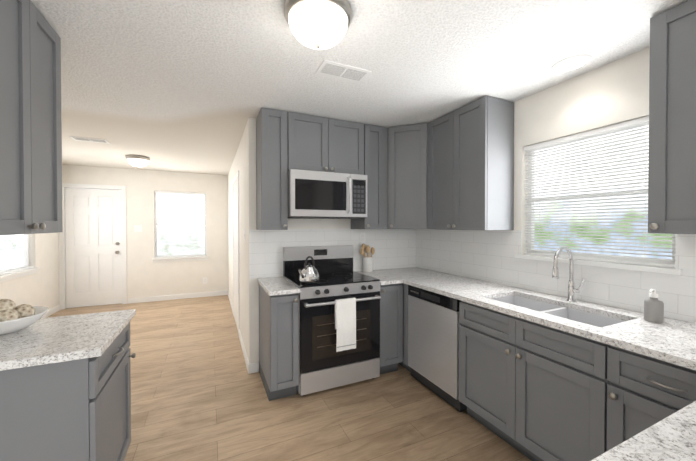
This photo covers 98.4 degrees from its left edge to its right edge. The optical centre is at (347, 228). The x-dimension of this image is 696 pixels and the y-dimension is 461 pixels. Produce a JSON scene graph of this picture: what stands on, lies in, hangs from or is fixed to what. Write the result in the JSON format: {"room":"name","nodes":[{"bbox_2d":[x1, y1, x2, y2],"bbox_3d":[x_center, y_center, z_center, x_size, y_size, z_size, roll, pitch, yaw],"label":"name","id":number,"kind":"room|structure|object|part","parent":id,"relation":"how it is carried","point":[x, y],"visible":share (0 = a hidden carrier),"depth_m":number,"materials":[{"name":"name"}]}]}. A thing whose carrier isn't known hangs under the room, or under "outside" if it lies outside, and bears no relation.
{"room":"kitchen","nodes":[
{"label":"kitchen","id":0,"kind":"room"},
{"bbox_2d":[0,232,58,309],"bbox_3d":[-3.952,0.161,2.994,0.120,2.420,4.610,0,1,-25],"label":"wall","id":1,"kind":"structure","parent":0,"point":[41,288],"depth_m":4.45,"materials":[{"name":"white paint"}]},
{"bbox_2d":[0,234,39,281],"bbox_3d":[-4.347,-0.026,3.911,0.141,1.324,0.940,0,1,-25],"label":"window","id":2,"kind":"structure","parent":1,"relation":"in","point":[25,269],"depth_m":3.98,"materials":[{"name":"white plastic"}]},
{"bbox_2d":[42,305,59,317],"bbox_3d":[-3.889,1.326,3.028,0.013,0.090,4.357,0,1,-25],"label":"baseboard","id":3,"kind":"structure","parent":1,"relation":"attached to","point":[57,308],"depth_m":4.73,"materials":[{"name":"white wood"}]},
{"bbox_2d":[0,0,62,234],"bbox_3d":[-1.548,-0.499,1.279,0.359,1.047,0.620,0,1,-25],"label":"upper cabinet","id":4,"kind":"object","parent":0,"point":[30,134],"visible":1,"depth_m":1.33,"materials":[{"name":"grey wood"}]},
{"bbox_2d":[62,165,227,303],"bbox_3d":[-3.648,0.133,5.604,2.610,2.420,0.120,0,1,-25],"label":"wall","id":5,"kind":"structure","parent":0,"point":[145,277],"depth_m":5.60,"materials":[{"name":"white paint"}]},
{"bbox_2d":[59,183,126,309],"bbox_3d":[-4.405,0.291,5.229,0.924,2.112,0.094,0,1,-25],"label":"door frame","id":6,"kind":"structure","parent":5,"relation":"attached to","point":[62,275],"depth_m":5.11,"materials":[{"name":"white wood"}]},
{"bbox_2d":[65,188,121,307],"bbox_3d":[-4.398,0.326,5.214,0.780,2.027,0.117,0,1,-25],"label":"front door","id":7,"kind":"structure","parent":5,"relation":"in","point":[93,231],"depth_m":5.22,"materials":[{"name":"white metal"}]},
{"bbox_2d":[134,225,141,231],"bbox_3d":[-3.807,-0.005,5.457,0.120,0.120,0.012,0,1,-25],"label":"light switch","id":8,"kind":"object","parent":5,"relation":"attached to","point":[137,228],"visible":1,"depth_m":5.46,"materials":[{"name":"white plastic"}]},
{"bbox_2d":[128,290,226,303],"bbox_3d":[-3.190,1.297,5.752,1.683,0.090,0.016,0,1,-25],"label":"baseboard","id":9,"kind":"structure","parent":5,"relation":"attached to","point":[215,293],"depth_m":5.71,"materials":[{"name":"white wood"}]},
{"bbox_2d":[152,191,208,261],"bbox_3d":[-3.204,-0.045,5.779,0.950,1.324,0.141,0,1,-25],"label":"window","id":10,"kind":"structure","parent":5,"relation":"in","point":[171,258],"depth_m":5.76,"materials":[{"name":"white plastic"}]},
{"bbox_2d":[228,118,258,363],"bbox_3d":[-1.652,0.145,4.551,0.120,2.420,3.700,0,1,-25],"label":"wall","id":11,"kind":"structure","parent":0,"point":[244,161],"depth_m":3.07,"materials":[{"name":"white paint"}]},
{"bbox_2d":[227,290,232,311],"bbox_3d":[-2.100,1.301,5.381,0.013,0.090,1.560,0,1,-25],"label":"baseboard","id":12,"kind":"structure","parent":11,"relation":"attached to","point":[228,294],"depth_m":5.34,"materials":[{"name":"white wood"}]},
{"bbox_2d":[233,170,239,334],"bbox_3d":[-1.578,0.308,4.234,0.012,2.100,0.930,0,1,-25],"label":"door frame","id":13,"kind":"structure","parent":11,"relation":"attached to","point":[236,312],"depth_m":4.17,"materials":[{"name":"white wood"}]},
{"bbox_2d":[239,329,252,373],"bbox_3d":[-1.150,1.323,3.335,0.033,0.090,1.073,0,1,-25],"label":"baseboard","id":14,"kind":"structure","parent":11,"relation":"attached to","point":[249,366],"depth_m":3.07,"materials":[{"name":"white wood"}]},
{"bbox_2d":[47,295,530,460],"bbox_3d":[-0.933,1.431,2.039,4.800,0.100,8.890,0,1,-25],"label":"floor","id":15,"kind":"structure","parent":0,"point":[198,392],"depth_m":2.27,"materials":[{"name":"brown wood"}]},
{"bbox_2d":[0,322,135,460],"bbox_3d":[-1.435,0.956,1.396,0.650,0.865,0.610,0,1,-25],"label":"base cabinet","id":16,"kind":"object","parent":15,"relation":"on","point":[77,410],"visible":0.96,"depth_m":1.21,"materials":[{"name":"grey wood"}]},
{"bbox_2d":[0,309,135,370],"bbox_3d":[-1.438,0.505,1.390,0.642,0.034,0.640,0,1,-25],"label":"countertop","id":17,"kind":"structure","parent":16,"relation":"on","point":[48,340],"depth_m":1.34,"materials":[{"name":"white stone"}]},
{"bbox_2d":[0,299,48,334],"bbox_3d":[-1.627,0.409,1.418,0.306,0.156,0.306,0,1,-25],"label":"decorative bowl","id":18,"kind":"object","parent":17,"relation":"on","point":[13,317],"visible":1,"depth_m":1.40,"materials":[{"name":"white ceramic"}]},
{"bbox_2d":[259,284,298,400],"bbox_3d":[-0.617,0.942,2.638,0.228,0.865,0.649,0,1,-25],"label":"base cabinet","id":19,"kind":"object","parent":15,"relation":"on","point":[279,344],"visible":0.94,"depth_m":2.40,"materials":[{"name":"grey wood"}]},
{"bbox_2d":[257,277,299,295],"bbox_3d":[-0.623,0.492,2.632,0.242,0.034,0.637,0,1,-25],"label":"countertop","id":20,"kind":"structure","parent":19,"relation":"on","point":[271,286],"depth_m":2.48,"materials":[{"name":"white stone"}]},
{"bbox_2d":[283,245,380,395],"bbox_3d":[-0.160,0.778,2.813,0.740,1.190,0.695,0,1,-25],"label":"range","id":21,"kind":"object","parent":15,"relation":"on","point":[339,323],"visible":0.92,"depth_m":2.56,"materials":[{"name":"silver metal"}]},
{"bbox_2d":[298,256,319,283],"bbox_3d":[-0.341,0.345,2.563,0.202,0.228,0.176,0,1,-25],"label":"kettle","id":22,"kind":"object","parent":21,"relation":"on","point":[309,273],"visible":0.98,"depth_m":2.51,"materials":[{"name":"silver metal"}]},
{"bbox_2d":[379,283,402,373],"bbox_3d":[0.282,0.938,3.051,0.254,0.865,0.649,0,1,-25],"label":"base cabinet","id":23,"kind":"object","parent":15,"relation":"on","point":[391,328],"visible":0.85,"depth_m":2.80,"materials":[{"name":"grey wood"}]},
{"bbox_2d":[399,283,410,371],"bbox_3d":[0.691,0.936,3.215,0.617,0.865,0.692,0,1,-25],"label":"base cabinet","id":24,"kind":"object","parent":15,"relation":"on","point":[404,363],"visible":0.17,"depth_m":2.81,"materials":[{"name":"grey wood"}]},
{"bbox_2d":[408,285,466,411],"bbox_3d":[0.950,0.944,2.616,0.602,0.863,0.606,0,1,-25],"label":"dishwasher","id":25,"kind":"object","parent":15,"relation":"on","point":[433,340],"visible":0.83,"depth_m":2.43,"materials":[{"name":"metal"}]},
{"bbox_2d":[459,301,608,460],"bbox_3d":[1.267,0.950,1.921,0.649,0.865,0.900,0,1,-25],"label":"base cabinet","id":26,"kind":"object","parent":15,"relation":"on","point":[532,391],"visible":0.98,"depth_m":1.71,"materials":[{"name":"grey wood"}]},
{"bbox_2d":[607,345,695,450],"bbox_3d":[1.539,0.956,1.328,0.650,0.865,0.400,0,1,-25],"label":"base cabinet","id":27,"kind":"object","parent":15,"relation":"on","point":[644,392],"visible":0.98,"depth_m":1.28,"materials":[{"name":"grey wood"}]},
{"bbox_3d":[1.302,0.963,0.661,1.637,0.865,0.609,0,1,-25],"label":"base cabinet","id":28,"kind":"object","parent":15,"relation":"on","visible":0},
{"bbox_2d":[355,271,402,284],"bbox_3d":[0.266,0.488,3.038,0.218,0.035,0.639,0,1,-25],"label":"countertop","id":29,"kind":"structure","parent":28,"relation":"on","point":[384,279],"depth_m":2.91,"materials":[{"name":"white stone"}]},
{"bbox_2d":[373,267,695,370],"bbox_3d":[1.209,0.599,2.029,0.652,0.235,3.262,0,1,-25],"label":"countertop","id":30,"kind":"structure","parent":28,"relation":"on","point":[673,341],"depth_m":1.78,"materials":[{"name":"white stone"}]},
{"bbox_2d":[360,243,374,271],"bbox_3d":[0.206,0.314,3.280,0.191,0.307,0.120,0,1,-25],"label":"utensil crock","id":31,"kind":"object","parent":30,"relation":"on","point":[367,263],"visible":1,"depth_m":3.24,"materials":[{"name":"white ceramic"}]},
{"bbox_2d":[552,246,584,301],"bbox_3d":[1.421,0.298,1.942,0.218,0.366,0.103,0,1,-25],"label":"faucet","id":32,"kind":"object","parent":30,"relation":"on","point":[572,290],"visible":1,"depth_m":1.98,"materials":[{"name":"silver metal"}]},
{"bbox_2d":[644,289,663,322],"bbox_3d":[1.607,0.401,1.582,0.079,0.169,0.074,0,1,-25],"label":"soap dispenser","id":33,"kind":"object","parent":30,"relation":"on","point":[653,308],"visible":1,"depth_m":1.56,"materials":[{"name":"grey ceramic"}]},
{"bbox_2d":[591,401,695,460],"bbox_3d":[0.991,0.515,0.499,1.020,0.035,0.663,0,1,-25],"label":"countertop","id":34,"kind":"structure","parent":28,"relation":"on","point":[672,437],"depth_m":0.69,"materials":[{"name":"white stone"}]},
{"bbox_2d":[266,219,409,277],"bbox_3d":[-0.015,0.158,3.333,1.800,2.420,0.120,0,1,-25],"label":"wall","id":35,"kind":"structure","parent":0,"point":[292,223],"depth_m":3.13,"materials":[{"name":"white paint"}]},
{"bbox_2d":[256,108,287,229],"bbox_3d":[-0.696,-0.515,2.746,0.227,1.047,0.359,0,1,-25],"label":"upper cabinet","id":36,"kind":"object","parent":35,"relation":"attached to","point":[271,176],"visible":1,"depth_m":2.62,"materials":[{"name":"grey wood"}]},
{"bbox_2d":[287,112,363,174],"bbox_3d":[-0.245,-0.782,2.950,0.760,0.517,0.359,0,1,-25],"label":"upper cabinet","id":37,"kind":"object","parent":35,"relation":"attached to","point":[318,143],"visible":0.88,"depth_m":2.80,"materials":[{"name":"grey wood"}]},
{"bbox_2d":[288,169,366,218],"bbox_3d":[-0.226,-0.310,2.913,0.754,0.419,0.452,0,1,-25],"label":"microwave","id":38,"kind":"object","parent":37,"relation":"attached to","point":[320,195],"visible":1,"depth_m":2.74,"materials":[{"name":"silver metal"}]},
{"bbox_2d":[249,229,416,278],"bbox_3d":[-0.061,0.235,3.243,1.920,0.464,0.007,0,1,-25],"label":"tile backsplash","id":39,"kind":"structure","parent":35,"relation":"attached to","point":[394,248],"depth_m":3.20,"materials":[{"name":"white tile"}]},
{"bbox_2d":[359,232,365,242],"bbox_3d":[0.161,0.098,3.334,0.075,0.120,0.008,0,1,-25],"label":"outlet","id":40,"kind":"object","parent":39,"relation":"attached to","point":[362,237],"visible":1,"depth_m":3.33,"materials":[{"name":"white plastic"}]},
{"bbox_2d":[351,124,383,228],"bbox_3d":[0.206,-0.519,3.160,0.227,1.047,0.359,0,1,-25],"label":"upper cabinet","id":41,"kind":"object","parent":35,"relation":"attached to","point":[374,156],"visible":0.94,"depth_m":3.04,"materials":[{"name":"grey wood"}]},
{"bbox_2d":[384,123,427,228],"bbox_3d":[0.659,-0.520,3.231,0.649,1.047,0.607,0,1,-25],"label":"upper cabinet","id":42,"kind":"object","parent":35,"relation":"attached to","point":[407,176],"depth_m":3.03,"materials":[{"name":"grey wood"}]},
{"bbox_3d":[0.321,-0.520,3.237,0.040,1.047,0.315,0,1,-25],"label":"cabinet filler panel","id":43,"kind":"part","parent":42,"relation":"part of","materials":[{"name":"grey wood"}]},
{"bbox_2d":[31,0,687,174],"bbox_3d":[-0.933,-1.089,2.012,4.800,0.100,8.890,0,1,-25],"label":"ceiling","id":44,"kind":"structure","parent":0,"point":[188,86],"depth_m":1.88,"materials":[{"name":"white paint"}]},
{"bbox_2d":[69,136,109,143],"bbox_3d":[-3.054,-1.051,3.564,0.330,0.006,0.180,0,1,-25],"label":"ceiling vent","id":45,"kind":"object","parent":44,"relation":"in","point":[89,139],"visible":1,"depth_m":3.56,"materials":[{"name":"white metal"}]},
{"bbox_2d":[125,155,149,167],"bbox_3d":[-3.109,-0.978,4.453,0.300,0.171,0.300,0,1,-25],"label":"ceiling light","id":46,"kind":"object","parent":44,"relation":"attached to","point":[137,161],"visible":1,"depth_m":4.37,"materials":[{"name":"white glass"}]},
{"bbox_2d":[284,0,351,49],"bbox_3d":[-0.140,-0.942,1.426,0.320,0.178,0.320,0,1,-25],"label":"kitchen ceiling light","id":47,"kind":"object","parent":44,"relation":"attached to","point":[319,24],"visible":1,"depth_m":1.35,"materials":[{"name":"white glass"}]},
{"bbox_2d":[315,60,371,83],"bbox_3d":[-0.032,-1.034,1.992,0.330,0.006,0.180,0,1,-25],"label":"ceiling vent","id":48,"kind":"object","parent":44,"relation":"in","point":[327,68],"visible":1,"depth_m":1.98,"materials":[{"name":"white metal"}]},
{"bbox_2d":[551,54,591,72],"bbox_3d":[1.401,-1.032,1.890,0.210,0.009,0.210,0,1,-25],"label":"recessed light","id":49,"kind":"object","parent":44,"relation":"in","point":[571,63],"visible":1,"depth_m":1.88,"materials":[{"name":"white"}]},
{"bbox_2d":[418,47,692,322],"bbox_3d":[1.940,0.178,1.375,0.120,2.420,5.310,0,1,-25],"label":"wall","id":50,"kind":"structure","parent":0,"point":[613,92],"depth_m":2.04,"materials":[{"name":"white paint"}]},
{"bbox_2d":[428,96,513,229],"bbox_3d":[1.060,-0.514,2.704,0.359,1.047,0.680,0,1,-25],"label":"upper cabinet","id":51,"kind":"object","parent":50,"relation":"attached to","point":[471,166],"visible":1,"depth_m":2.46,"materials":[{"name":"grey wood"}]},
{"bbox_2d":[417,229,695,322],"bbox_3d":[1.518,0.247,2.145,0.007,0.464,3.320,0,1,-25],"label":"tile backsplash","id":52,"kind":"structure","parent":50,"relation":"attached to","point":[487,255],"depth_m":2.21,"materials":[{"name":"white tile"}]},
{"bbox_2d":[515,116,682,274],"bbox_3d":[1.612,-0.207,2.029,0.141,0.892,0.940,0,1,-25],"label":"kitchen window","id":53,"kind":"structure","parent":50,"relation":"in","point":[657,265],"depth_m":1.98,"materials":[{"name":"white plastic"}]},
{"bbox_2d":[648,0,695,233],"bbox_3d":[1.695,-0.500,1.321,0.359,1.047,0.460,0,1,-25],"label":"upper cabinet","id":54,"kind":"object","parent":50,"relation":"attached to","point":[672,151],"visible":1,"depth_m":1.40,"materials":[{"name":"grey wood"}]},
{"label":"outside","id":55,"kind":"structure","parent":0,"visible":0},
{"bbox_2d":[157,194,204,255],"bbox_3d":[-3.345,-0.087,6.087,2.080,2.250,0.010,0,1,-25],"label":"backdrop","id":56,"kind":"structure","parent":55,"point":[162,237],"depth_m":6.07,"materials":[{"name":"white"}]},
{"bbox_2d":[534,126,671,258],"bbox_3d":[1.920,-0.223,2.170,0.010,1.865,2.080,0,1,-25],"label":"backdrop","id":57,"kind":"structure","parent":55,"point":[653,249],"depth_m":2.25,"materials":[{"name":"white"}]},
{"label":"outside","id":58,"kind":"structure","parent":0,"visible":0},
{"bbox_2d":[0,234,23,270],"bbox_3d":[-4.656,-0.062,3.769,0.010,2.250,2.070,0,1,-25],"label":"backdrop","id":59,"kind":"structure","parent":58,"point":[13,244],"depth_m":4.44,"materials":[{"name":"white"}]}
]}

